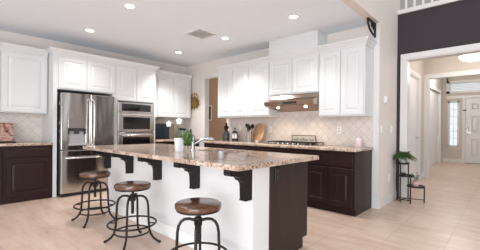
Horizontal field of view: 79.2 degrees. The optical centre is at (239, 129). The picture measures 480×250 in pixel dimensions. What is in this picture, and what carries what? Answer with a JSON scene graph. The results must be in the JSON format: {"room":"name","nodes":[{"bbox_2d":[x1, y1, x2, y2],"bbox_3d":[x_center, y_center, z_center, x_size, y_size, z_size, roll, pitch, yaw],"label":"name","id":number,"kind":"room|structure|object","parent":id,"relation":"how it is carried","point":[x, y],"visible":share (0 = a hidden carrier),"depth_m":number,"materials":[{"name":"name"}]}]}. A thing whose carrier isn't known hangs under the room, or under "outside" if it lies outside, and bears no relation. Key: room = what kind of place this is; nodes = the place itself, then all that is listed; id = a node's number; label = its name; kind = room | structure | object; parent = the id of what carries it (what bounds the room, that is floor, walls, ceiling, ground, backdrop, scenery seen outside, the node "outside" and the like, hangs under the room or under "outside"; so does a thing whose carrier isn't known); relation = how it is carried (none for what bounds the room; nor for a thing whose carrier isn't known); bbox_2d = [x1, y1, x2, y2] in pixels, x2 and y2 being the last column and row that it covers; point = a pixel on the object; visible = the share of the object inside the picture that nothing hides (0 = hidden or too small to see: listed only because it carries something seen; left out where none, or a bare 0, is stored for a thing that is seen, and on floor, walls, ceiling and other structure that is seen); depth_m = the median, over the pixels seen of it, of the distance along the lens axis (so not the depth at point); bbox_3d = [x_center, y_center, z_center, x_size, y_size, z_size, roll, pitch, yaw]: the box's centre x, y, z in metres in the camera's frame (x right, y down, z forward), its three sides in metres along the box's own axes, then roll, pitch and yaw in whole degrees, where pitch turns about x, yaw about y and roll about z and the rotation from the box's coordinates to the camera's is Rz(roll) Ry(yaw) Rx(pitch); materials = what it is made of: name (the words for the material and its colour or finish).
{"room":"kitchen","nodes":[
{"label":"kitchen","id":0,"kind":"room"},
{"bbox_2d":[0,30,184,141],"bbox_3d":[-4.006,-0.263,4.843,0.120,2.765,7.690,1,0,43],"label":"wall","id":1,"kind":"structure","parent":0,"point":[5,36],"depth_m":5.80,"materials":[{"name":"beige paint"}]},
{"bbox_2d":[0,42,1,93],"bbox_3d":[-4.047,-0.823,4.412,0.390,1.087,0.598,1,0,43],"label":"upper cabinet","id":2,"kind":"object","parent":1,"relation":"attached to","point":[0,42],"visible":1,"depth_m":4.54,"materials":[{"name":"white paint"}]},
{"bbox_2d":[0,113,42,141],"bbox_3d":[-4.384,-0.050,4.338,0.012,0.506,2.438,1,0,43],"label":"backsplash","id":3,"kind":"structure","parent":1,"relation":"attached to","point":[27,127],"depth_m":5.04,"materials":[{"name":"tile"}]},
{"bbox_2d":[0,42,48,113],"bbox_3d":[-3.629,-0.821,4.865,0.390,1.087,0.630,1,0,43],"label":"upper cabinet","id":4,"kind":"object","parent":1,"relation":"attached to","point":[24,69],"visible":0.97,"depth_m":4.74,"materials":[{"name":"white paint"}]},
{"bbox_2d":[155,69,191,118],"bbox_3d":[-1.722,-0.820,6.935,0.390,1.067,1.160,1,0,43],"label":"upper cabinet","id":5,"kind":"object","parent":1,"relation":"attached to","point":[172,89],"visible":0.85,"depth_m":6.85,"materials":[{"name":"white paint"}]},
{"bbox_2d":[0,0,370,66],"bbox_3d":[-2.445,-1.691,4.574,6.775,0.120,9.400,1,0,43],"label":"ceiling","id":6,"kind":"structure","parent":0,"point":[154,30],"depth_m":4.39,"materials":[{"name":"paint"}]},
{"bbox_2d":[84,29,95,32],"bbox_3d":[-2.466,-1.628,4.769,0.176,0.006,0.176,1,0,43],"label":"recessed light","id":7,"kind":"object","parent":6,"relation":"in","point":[86,30],"visible":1,"depth_m":4.76,"materials":[{"name":"paint"}]},
{"bbox_2d":[123,3,136,8],"bbox_3d":[-1.442,-1.615,3.799,0.176,0.006,0.176,1,0,43],"label":"recessed light","id":8,"kind":"object","parent":6,"relation":"in","point":[126,5],"visible":1,"depth_m":3.80,"materials":[{"name":"paint"}]},
{"bbox_2d":[184,28,217,39],"bbox_3d":[-0.659,-1.608,4.886,0.400,0.012,0.400,1,0,43],"label":"ceiling vent","id":9,"kind":"object","parent":6,"relation":"in","point":[199,33],"visible":1,"depth_m":4.88,"materials":[{"name":"metal"}]},
{"bbox_2d":[287,14,299,18],"bbox_3d":[0.760,-1.596,4.108,0.176,0.006,0.176,1,0,43],"label":"recessed light","id":10,"kind":"object","parent":6,"relation":"in","point":[293,16],"visible":1,"depth_m":4.09,"materials":[{"name":"paint"}]},
{"bbox_2d":[209,78,226,140],"bbox_3d":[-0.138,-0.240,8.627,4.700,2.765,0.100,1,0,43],"label":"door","id":11,"kind":"structure","parent":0,"point":[216,129],"depth_m":9.15,"materials":[{"name":"brown wood"}]},
{"bbox_2d":[209,105,211,120],"bbox_3d":[-0.972,-0.538,9.312,0.200,0.500,0.024,1,0,43],"label":"framed picture","id":12,"kind":"object","parent":11,"relation":"attached to","point":[210,106],"visible":0.54,"depth_m":9.29,"materials":[{"name":"paint"}]},
{"bbox_2d":[0,162,479,249],"bbox_3d":[2.127,1.236,4.833,13.400,0.120,18.000,1,0,43],"label":"floor","id":13,"kind":"structure","parent":0,"point":[449,216],"depth_m":3.55,"materials":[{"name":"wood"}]},
{"bbox_2d":[0,146,2,204],"bbox_3d":[-3.973,0.684,4.337,0.628,0.874,0.598,1,0,43],"label":"base cabinet","id":14,"kind":"object","parent":13,"relation":"on","point":[1,147],"visible":1,"depth_m":4.33,"materials":[{"name":"brown wood"}]},
{"bbox_2d":[0,141,52,146],"bbox_3d":[-3.744,0.228,4.563,0.627,0.038,1.238,1,0,43],"label":"countertop","id":15,"kind":"structure","parent":14,"relation":"on","point":[34,142],"depth_m":4.58,"materials":[{"name":"beige stone"}]},
{"bbox_2d":[3,145,52,204],"bbox_3d":[-3.553,0.686,4.793,0.628,0.874,0.638,1,0,43],"label":"base cabinet","id":16,"kind":"object","parent":13,"relation":"on","point":[27,170],"visible":0.98,"depth_m":4.56,"materials":[{"name":"brown wood"}]},
{"bbox_2d":[43,46,116,196],"bbox_3d":[-2.978,-0.117,5.374,0.670,2.487,1.110,1,0,43],"label":"refrigerator surround","id":17,"kind":"object","parent":13,"relation":"on","point":[69,71],"visible":0.72,"depth_m":5.05,"materials":[{"name":"white paint"}]},
{"bbox_2d":[56,92,113,196],"bbox_3d":[-2.884,0.253,5.329,0.780,1.750,0.880,1,0,43],"label":"refrigerator","id":18,"kind":"object","parent":13,"relation":"on","point":[85,119],"visible":0.8,"depth_m":5.01,"materials":[{"name":"grey metal"}]},
{"bbox_2d":[71,171,117,227],"bbox_3d":[-1.820,0.841,3.644,0.483,0.605,0.483,1,0,43],"label":"bar stool","id":19,"kind":"object","parent":13,"relation":"on","point":[94,175],"visible":0.98,"depth_m":3.63,"materials":[{"name":"black metal"}]},
{"bbox_2d":[103,181,160,249],"bbox_3d":[-1.095,0.850,2.956,0.483,0.605,0.483,1,0,43],"label":"bar stool","id":20,"kind":"object","parent":13,"relation":"on","point":[126,186],"visible":1,"depth_m":2.94,"materials":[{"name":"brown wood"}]},
{"bbox_2d":[115,59,159,144],"bbox_3d":[-2.290,-0.113,6.121,0.670,2.487,0.917,1,0,43],"label":"oven tower","id":21,"kind":"object","parent":13,"relation":"on","point":[135,82],"visible":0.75,"depth_m":5.86,"materials":[{"name":"white paint"}]},
{"bbox_2d":[117,132,153,144],"bbox_3d":[-2.281,0.342,6.064,0.652,0.578,0.770,1,0,43],"label":"wall oven","id":22,"kind":"object","parent":21,"relation":"in","point":[123,138],"visible":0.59,"depth_m":5.84,"materials":[{"name":"metal"}]},
{"bbox_2d":[117,102,153,131],"bbox_3d":[-2.276,-0.249,6.062,0.652,0.590,0.770,1,0,43],"label":"wall oven","id":23,"kind":"object","parent":21,"relation":"attached to","point":[131,117],"visible":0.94,"depth_m":5.85,"materials":[{"name":"metal"}]},
{"bbox_2d":[155,141,198,146],"bbox_3d":[-1.633,0.697,6.876,0.628,0.874,1.205,1,0,43],"label":"base cabinet","id":24,"kind":"object","parent":13,"relation":"on","point":[167,142],"visible":0.03,"depth_m":6.53,"materials":[{"name":"brown wood"}]},
{"bbox_2d":[155,139,198,141],"bbox_3d":[-1.625,0.239,6.870,0.637,0.038,1.203,1,0,43],"label":"countertop","id":25,"kind":"structure","parent":24,"relation":"on","point":[156,140],"depth_m":6.50,"materials":[{"name":"beige stone"}]},
{"bbox_2d":[155,123,173,138],"bbox_3d":[-1.858,0.038,6.743,0.409,0.360,0.520,1,0,43],"label":"microwave","id":26,"kind":"object","parent":25,"relation":"on","point":[162,131],"visible":0.53,"depth_m":6.58,"materials":[{"name":"black plastic"}]},
{"bbox_2d":[90,150,307,249],"bbox_3d":[-0.698,0.717,3.473,2.752,0.875,1.097,1,0,43],"label":"kitchen island","id":27,"kind":"object","parent":13,"relation":"on","point":[257,212],"visible":0.75,"depth_m":2.72,"materials":[{"name":"paint"}]},
{"bbox_2d":[83,143,318,171],"bbox_3d":[-0.695,0.260,3.440,2.940,0.038,1.170,1,0,43],"label":"island countertop","id":28,"kind":"structure","parent":27,"relation":"on","point":[234,159],"depth_m":2.79,"materials":[{"name":"beige stone"}]},
{"bbox_2d":[174,138,183,151],"bbox_3d":[-0.679,0.166,3.250,0.084,0.150,0.084,1,0,43],"label":"vase","id":29,"kind":"object","parent":28,"relation":"on","point":[179,145],"visible":0.93,"depth_m":3.22,"materials":[{"name":"white ceramic"}]},
{"bbox_2d":[166,118,192,147],"bbox_3d":[-0.677,0.041,3.267,0.299,0.356,0.218,0,0,-16],"label":"orchid","id":30,"kind":"object","parent":29,"relation":"in","point":[187,137],"visible":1,"depth_m":3.24,"materials":[{"name":"green plant"}]},
{"bbox_2d":[190,133,213,150],"bbox_3d":[-0.451,0.133,3.335,0.313,0.221,0.064,1,0,3],"label":"faucet","id":31,"kind":"object","parent":28,"relation":"on","point":[193,137],"visible":0.9,"depth_m":3.33,"materials":[{"name":"silver metal"}]},
{"bbox_2d":[218,151,223,158],"bbox_3d":[-0.159,0.215,2.457,0.050,0.068,0.050,1,0,43],"label":"glass cup","id":32,"kind":"object","parent":28,"relation":"on","point":[220,153],"visible":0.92,"depth_m":2.44,"materials":[{"name":"clear glass"}]},
{"bbox_2d":[275,167,279,181],"bbox_3d":[0.328,0.391,2.547,0.012,0.123,0.063,1,0,43],"label":"wall outlet","id":33,"kind":"object","parent":27,"relation":"attached to","point":[277,169],"visible":1,"depth_m":2.54,"materials":[{"name":"black plastic"}]},
{"bbox_2d":[171,197,226,249],"bbox_3d":[-0.322,0.860,2.223,0.483,0.605,0.483,1,0,43],"label":"bar stool","id":34,"kind":"object","parent":13,"relation":"on","point":[197,207],"visible":1,"depth_m":2.20,"materials":[{"name":"brown wood"}]},
{"bbox_2d":[204,143,224,147],"bbox_3d":[-0.305,0.713,6.025,0.598,0.874,0.683,1,0,43],"label":"base cabinet","id":35,"kind":"object","parent":13,"relation":"on","point":[212,145],"visible":0.09,"depth_m":5.77,"materials":[{"name":"brown wood"}]},
{"bbox_2d":[224,144,256,150],"bbox_3d":[0.209,0.719,5.551,0.798,0.874,0.683,1,0,43],"label":"base cabinet","id":36,"kind":"object","parent":13,"relation":"on","point":[227,146],"visible":0.06,"depth_m":5.27,"materials":[{"name":"brown wood"}]},
{"bbox_2d":[257,146,303,153],"bbox_3d":[0.845,0.727,4.965,0.926,0.874,0.683,1,0,43],"label":"base cabinet","id":37,"kind":"object","parent":13,"relation":"on","point":[259,148],"visible":0.08,"depth_m":4.68,"materials":[{"name":"brown wood"}]},
{"bbox_2d":[304,149,371,216],"bbox_3d":[1.471,0.735,4.389,0.772,0.874,0.683,1,0,43],"label":"base cabinet","id":38,"kind":"object","parent":13,"relation":"on","point":[339,181],"visible":0.86,"depth_m":4.10,"materials":[{"name":"brown wood"}]},
{"bbox_2d":[203,140,372,151],"bbox_3d":[0.615,0.266,5.162,3.137,0.038,0.687,1,0,43],"label":"countertop","id":39,"kind":"structure","parent":38,"relation":"on","point":[321,147],"depth_m":4.50,"materials":[{"name":"beige stone"}]},
{"bbox_2d":[222,122,229,140],"bbox_3d":[-0.296,0.035,6.260,0.159,0.400,0.161,1,0,43],"label":"bottle","id":40,"kind":"object","parent":39,"relation":"on","point":[226,134],"visible":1,"depth_m":6.20,"materials":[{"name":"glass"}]},
{"bbox_2d":[222,132,229,140],"bbox_3d":[-0.299,0.145,6.259,0.156,0.178,0.156,1,0,43],"label":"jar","id":41,"kind":"object","parent":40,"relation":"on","point":[226,135],"depth_m":6.19,"materials":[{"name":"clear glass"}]},
{"bbox_2d":[232,128,237,140],"bbox_3d":[-0.084,0.097,6.060,0.193,0.280,0.128,1,0,43],"label":"press","id":42,"kind":"object","parent":39,"relation":"on","point":[234,133],"visible":0.97,"depth_m":6.04,"materials":[{"name":"glass"}]},
{"bbox_2d":[246,132,251,141],"bbox_3d":[0.183,0.143,5.719,0.122,0.194,0.122,1,0,43],"label":"utensil crock","id":43,"kind":"object","parent":39,"relation":"on","point":[248,134],"visible":0.94,"depth_m":5.67,"materials":[{"name":"ceramic"}]},
{"bbox_2d":[253,123,264,140],"bbox_3d":[0.364,0.056,5.708,0.094,0.374,0.380,0,0,-31],"label":"cutting board","id":44,"kind":"object","parent":39,"relation":"on","point":[258,132],"visible":0.91,"depth_m":5.69,"materials":[{"name":"brown wood"}]},
{"bbox_2d":[264,141,324,145],"bbox_3d":[0.917,0.227,4.953,0.920,0.046,0.470,1,0,43],"label":"gas cooktop","id":45,"kind":"object","parent":39,"relation":"in","point":[299,143],"visible":0.98,"depth_m":4.80,"materials":[{"name":"metal"}]},
{"bbox_2d":[292,135,315,143],"bbox_3d":[1.121,0.174,5.111,0.475,0.156,0.023,1,0,43],"label":"kitchen sign","id":46,"kind":"object","parent":39,"relation":"on","point":[305,138],"visible":0.87,"depth_m":5.09,"materials":[{"name":"paint"}]},
{"bbox_2d":[352,137,361,146],"bbox_3d":[1.760,0.181,4.361,0.143,0.158,0.104,1,0,43],"label":"candle jar","id":47,"kind":"object","parent":39,"relation":"on","point":[358,141],"visible":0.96,"depth_m":4.31,"materials":[{"name":"pink glass"}]},
{"bbox_2d":[396,162,424,203],"bbox_3d":[2.781,0.861,4.727,0.422,0.644,0.253,1,0,14],"label":"plant stand","id":48,"kind":"object","parent":13,"relation":"on","point":[408,175],"visible":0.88,"depth_m":4.71,"materials":[{"name":"black metal"}]},
{"bbox_2d":[393,151,414,162],"bbox_3d":[2.694,0.446,4.771,0.337,0.201,0.365,0,0,-14],"label":"potted fern","id":49,"kind":"object","parent":48,"relation":"on","point":[403,157],"visible":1,"depth_m":4.71,"materials":[{"name":"green plant"}]},
{"bbox_2d":[398,174,413,177],"bbox_3d":[2.715,0.751,4.749,0.230,0.026,0.230,1,0,43],"label":"shelf","id":50,"kind":"object","parent":48,"relation":"attached to","point":[407,175],"depth_m":4.70,"materials":[{"name":"black metal"}]},
{"bbox_2d":[411,172,419,186],"bbox_3d":[2.839,0.806,4.693,0.184,0.224,0.144,1,0,-6],"label":"potted succulent","id":51,"kind":"object","parent":48,"relation":"on","point":[414,183],"visible":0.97,"depth_m":4.68,"materials":[{"name":"pink ceramic"}]},
{"bbox_2d":[412,181,418,186],"bbox_3d":[2.847,0.877,4.702,0.100,0.082,0.100,1,0,43],"label":"pot","id":52,"kind":"object","parent":51,"relation":"attached to","point":[415,183],"depth_m":4.67,"materials":[{"name":"pink ceramic"}]},
{"bbox_2d":[407,184,424,188],"bbox_3d":[2.853,0.917,4.709,0.254,0.026,0.254,1,0,43],"label":"shelf","id":53,"kind":"object","parent":48,"relation":"attached to","point":[408,185],"depth_m":4.64,"materials":[{"name":"black metal"}]},
{"bbox_2d":[185,25,371,146],"bbox_3d":[0.310,-0.227,6.011,4.645,2.765,0.120,1,0,43],"label":"wall","id":54,"kind":"structure","parent":0,"point":[194,123],"depth_m":6.84,"materials":[{"name":"beige paint"}]},
{"bbox_2d":[191,93,199,109],"bbox_3d":[-1.153,-0.710,7.245,0.478,0.438,0.045,1,0,43],"label":"wall ornament","id":55,"kind":"object","parent":54,"relation":"attached to","point":[193,102],"visible":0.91,"depth_m":7.22,"materials":[{"name":"gold metal"}]},
{"bbox_2d":[200,72,217,146],"bbox_3d":[-0.566,-0.091,6.811,0.935,2.470,0.150,1,0,43],"label":"trim","id":56,"kind":"structure","parent":54,"relation":"attached to","point":[205,78],"depth_m":7.03,"materials":[{"name":"paint"}]},
{"bbox_2d":[214,60,255,117],"bbox_3d":[-0.081,-0.792,6.025,0.936,1.087,0.390,1,0,43],"label":"upper cabinet","id":57,"kind":"object","parent":54,"relation":"attached to","point":[233,78],"visible":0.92,"depth_m":5.86,"materials":[{"name":"white paint"}]},
{"bbox_2d":[247,56,279,117],"bbox_3d":[0.449,-0.785,5.537,0.502,1.087,0.390,1,0,43],"label":"upper cabinet","id":58,"kind":"object","parent":54,"relation":"attached to","point":[259,68],"visible":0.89,"depth_m":5.41,"materials":[{"name":"white paint"}]},
{"bbox_2d":[268,46,318,95],"bbox_3d":[0.985,-0.961,5.030,0.966,0.722,0.410,1,0,43],"label":"upper cabinet","id":59,"kind":"object","parent":54,"relation":"attached to","point":[295,71],"visible":0.91,"depth_m":4.87,"materials":[{"name":"white paint"}]},
{"bbox_2d":[264,92,318,111],"bbox_3d":[0.947,-0.464,4.995,0.962,0.270,0.510,1,0,43],"label":"range hood","id":60,"kind":"object","parent":59,"relation":"attached to","point":[306,101],"visible":0.98,"depth_m":4.87,"materials":[{"name":"metal"}]},
{"bbox_2d":[269,30,326,54],"bbox_3d":[0.996,-1.461,5.072,0.965,0.276,0.338,1,0,43],"label":"chase","id":61,"kind":"object","parent":59,"relation":"on","point":[316,37],"visible":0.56,"depth_m":4.86,"materials":[{"name":"white paint"}]},
{"bbox_2d":[228,104,372,146],"bbox_3d":[0.870,-0.195,5.405,3.070,0.886,0.012,1,0,43],"label":"backsplash","id":62,"kind":"structure","parent":54,"relation":"attached to","point":[288,124],"depth_m":5.04,"materials":[{"name":"tile"}]},
{"bbox_2d":[337,126,340,133],"bbox_3d":[1.608,0.002,4.711,0.075,0.118,0.008,1,0,43],"label":"wall outlet","id":63,"kind":"object","parent":62,"relation":"attached to","point":[338,127],"visible":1,"depth_m":4.71,"materials":[{"name":"white plastic"}]},
{"bbox_2d":[318,36,377,116],"bbox_3d":[1.631,-0.758,4.447,0.774,1.112,0.390,1,0,43],"label":"upper cabinet","id":64,"kind":"object","parent":54,"relation":"attached to","point":[346,66],"visible":1,"depth_m":4.31,"materials":[{"name":"white paint"}]},
{"bbox_2d":[341,0,399,202],"bbox_3d":[-0.164,-1.635,1.962,0.120,5.600,8.650,1,0,43],"label":"wall","id":65,"kind":"structure","parent":0,"point":[388,8],"depth_m":4.56,"materials":[{"name":"beige paint"}]},
{"bbox_2d":[367,17,375,37],"bbox_3d":[1.912,-1.484,4.221,0.028,0.210,0.335,1,0,43],"label":"iron bracket","id":66,"kind":"object","parent":65,"relation":"attached to","point":[373,24],"visible":1,"depth_m":4.22,"materials":[{"name":"black metal"}]},
{"bbox_2d":[371,199,378,208],"bbox_3d":[2.021,1.107,4.336,0.106,0.140,0.016,1,0,43],"label":"baseboard","id":67,"kind":"structure","parent":65,"relation":"attached to","point":[375,203],"depth_m":4.33,"materials":[{"name":"paint"}]},
{"bbox_2d":[372,23,379,199],"bbox_3d":[2.033,-0.276,4.337,0.083,2.625,0.008,1,0,43],"label":"trim","id":68,"kind":"structure","parent":65,"relation":"attached to","point":[376,72],"depth_m":4.33,"materials":[{"name":"paint"}]},
{"bbox_2d":[378,190,395,208],"bbox_3d":[2.368,1.109,4.646,0.016,0.140,0.910,1,0,43],"label":"baseboard","id":69,"kind":"structure","parent":65,"relation":"attached to","point":[385,200],"depth_m":4.59,"materials":[{"name":"paint"}]},
{"bbox_2d":[410,60,423,172],"bbox_3d":[3.614,-0.345,6.293,0.120,3.060,2.850,1,0,43],"label":"wall","id":70,"kind":"structure","parent":0,"point":[417,66],"depth_m":7.12,"materials":[{"name":"beige paint"}]},
{"bbox_2d":[409,76,417,181],"bbox_3d":[3.855,-0.011,6.531,0.096,2.371,1.034,1,0,43],"label":"door","id":71,"kind":"structure","parent":70,"relation":"in","point":[413,82],"depth_m":6.68,"materials":[{"name":"paint"}]},
{"bbox_2d":[410,69,420,179],"bbox_3d":[3.849,-0.059,6.537,0.140,2.490,1.250,1,0,43],"label":"trim","id":72,"kind":"structure","parent":70,"relation":"attached to","point":[413,74],"depth_m":6.89,"materials":[{"name":"paint"}]},
{"bbox_2d":[400,0,438,9],"bbox_3d":[5.494,-3.168,4.812,5.500,2.450,0.100,1,0,43],"label":"wall","id":73,"kind":"structure","parent":0,"point":[402,2],"depth_m":6.35,"materials":[{"name":"beige paint"}]},
{"bbox_2d":[430,79,442,162],"bbox_3d":[6.074,-0.403,9.329,0.120,3.200,4.650,1,0,43],"label":"wall","id":74,"kind":"structure","parent":0,"point":[438,83],"depth_m":10.72,"materials":[{"name":"beige paint"}]},
{"bbox_2d":[429,89,437,165],"bbox_3d":[6.448,-0.064,9.755,0.040,2.503,2.075,1,0,43],"label":"door","id":75,"kind":"structure","parent":74,"relation":"in","point":[433,95],"depth_m":9.91,"materials":[{"name":"paint"}]},
{"bbox_2d":[430,84,440,162],"bbox_3d":[6.468,-0.110,9.747,0.140,2.620,2.300,1,0,43],"label":"trim","id":76,"kind":"structure","parent":74,"relation":"attached to","point":[431,86],"depth_m":10.48,"materials":[{"name":"paint"}]},
{"bbox_2d":[396,0,479,196],"bbox_3d":[4.533,-0.372,3.474,5.050,3.150,0.250,1,0,43],"label":"wall","id":77,"kind":"structure","parent":0,"point":[457,23],"depth_m":4.62,"materials":[{"name":"paint"}]},
{"bbox_2d":[397,0,460,14],"bbox_3d":[4.559,-1.981,3.374,4.905,0.070,0.195,1,0,43],"label":"trim","id":78,"kind":"structure","parent":77,"relation":"on","point":[440,2],"depth_m":4.69,"materials":[{"name":"paint"}]},
{"bbox_2d":[405,0,433,8],"bbox_3d":[4.526,-2.512,3.403,4.803,0.990,0.060,1,0,43],"label":"stair railing","id":79,"kind":"object","parent":78,"relation":"on","point":[406,1],"visible":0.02,"depth_m":4.87,"materials":[{"name":"paint"}]},
{"bbox_2d":[399,43,479,199],"bbox_3d":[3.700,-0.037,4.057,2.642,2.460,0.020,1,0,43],"label":"trim","id":80,"kind":"structure","parent":77,"relation":"attached to","point":[403,67],"depth_m":4.89,"materials":[{"name":"paint"}]},
{"bbox_2d":[424,55,479,74],"bbox_3d":[5.263,-0.331,6.813,3.900,3.060,0.150,1,0,43],"label":"wall","id":81,"kind":"structure","parent":0,"point":[453,63],"depth_m":6.97,"materials":[{"name":"beige paint"}]},
{"bbox_2d":[423,69,479,177],"bbox_3d":[5.680,-0.081,6.420,2.749,2.570,0.180,1,0,43],"label":"trim","id":82,"kind":"structure","parent":81,"relation":"attached to","point":[426,140],"depth_m":7.23,"materials":[{"name":"paint"}]},
{"bbox_2d":[443,75,479,158],"bbox_3d":[9.105,-0.376,9.800,6.900,3.200,0.150,1,0,43],"label":"wall","id":83,"kind":"structure","parent":0,"point":[448,152],"depth_m":10.79,"materials":[{"name":"beige paint"}]},
{"bbox_2d":[442,158,461,162],"bbox_3d":[7.894,1.145,10.794,0.600,0.130,0.018,1,0,43],"label":"baseboard","id":84,"kind":"structure","parent":83,"relation":"attached to","point":[443,159],"depth_m":10.78,"materials":[{"name":"paint"}]},
{"bbox_2d":[447,101,459,147],"bbox_3d":[7.939,-0.205,10.795,0.350,1.730,0.078,1,0,43],"label":"window","id":85,"kind":"structure","parent":83,"relation":"in","point":[453,106],"depth_m":10.80,"materials":[{"name":"glass"}]},
{"bbox_2d":[446,79,479,93],"bbox_3d":[8.575,-1.572,10.242,2.100,0.460,0.118,1,0,43],"label":"window","id":86,"kind":"structure","parent":83,"relation":"in","point":[473,85],"depth_m":10.61,"materials":[{"name":"glass"}]},
{"bbox_2d":[446,95,479,162],"bbox_3d":[8.349,-0.015,10.376,1.615,2.460,0.024,1,0,43],"label":"trim","id":87,"kind":"structure","parent":83,"relation":"attached to","point":[464,97],"depth_m":10.56,"materials":[{"name":"paint"}]},
{"bbox_2d":[463,98,479,163],"bbox_3d":[8.507,0.034,10.246,1.025,2.343,0.131,1,0,43],"label":"door","id":88,"kind":"structure","parent":83,"relation":"in","point":[472,126],"depth_m":10.41,"materials":[{"name":"paint"}]},
{"bbox_3d":[5.157,-1.899,4.980,6.200,0.084,3.000,1,0,43],"label":"ceiling","id":89,"kind":"structure","parent":0,"visible":0},
{"bbox_2d":[459,53,479,62],"bbox_3d":[4.708,-1.611,5.869,0.460,0.505,0.460,1,0,43],"label":"dome light","id":90,"kind":"object","parent":89,"relation":"attached to","point":[476,56],"visible":0.7,"depth_m":5.78,"materials":[{"name":"glass"}]},
{"bbox_3d":[-3.820,0.106,4.622,0.250,0.203,0.380,1,0,43],"label":"easel","id":91,"kind":"object","parent":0,"visible":0},
{"bbox_2d":[0,123,14,141],"bbox_3d":[-3.804,0.038,4.573,0.148,0.296,0.380,1,0,43],"label":"cookbook","id":92,"kind":"object","parent":91,"relation":"on","point":[6,129],"visible":1,"depth_m":4.64,"materials":[{"name":"pink paper"}]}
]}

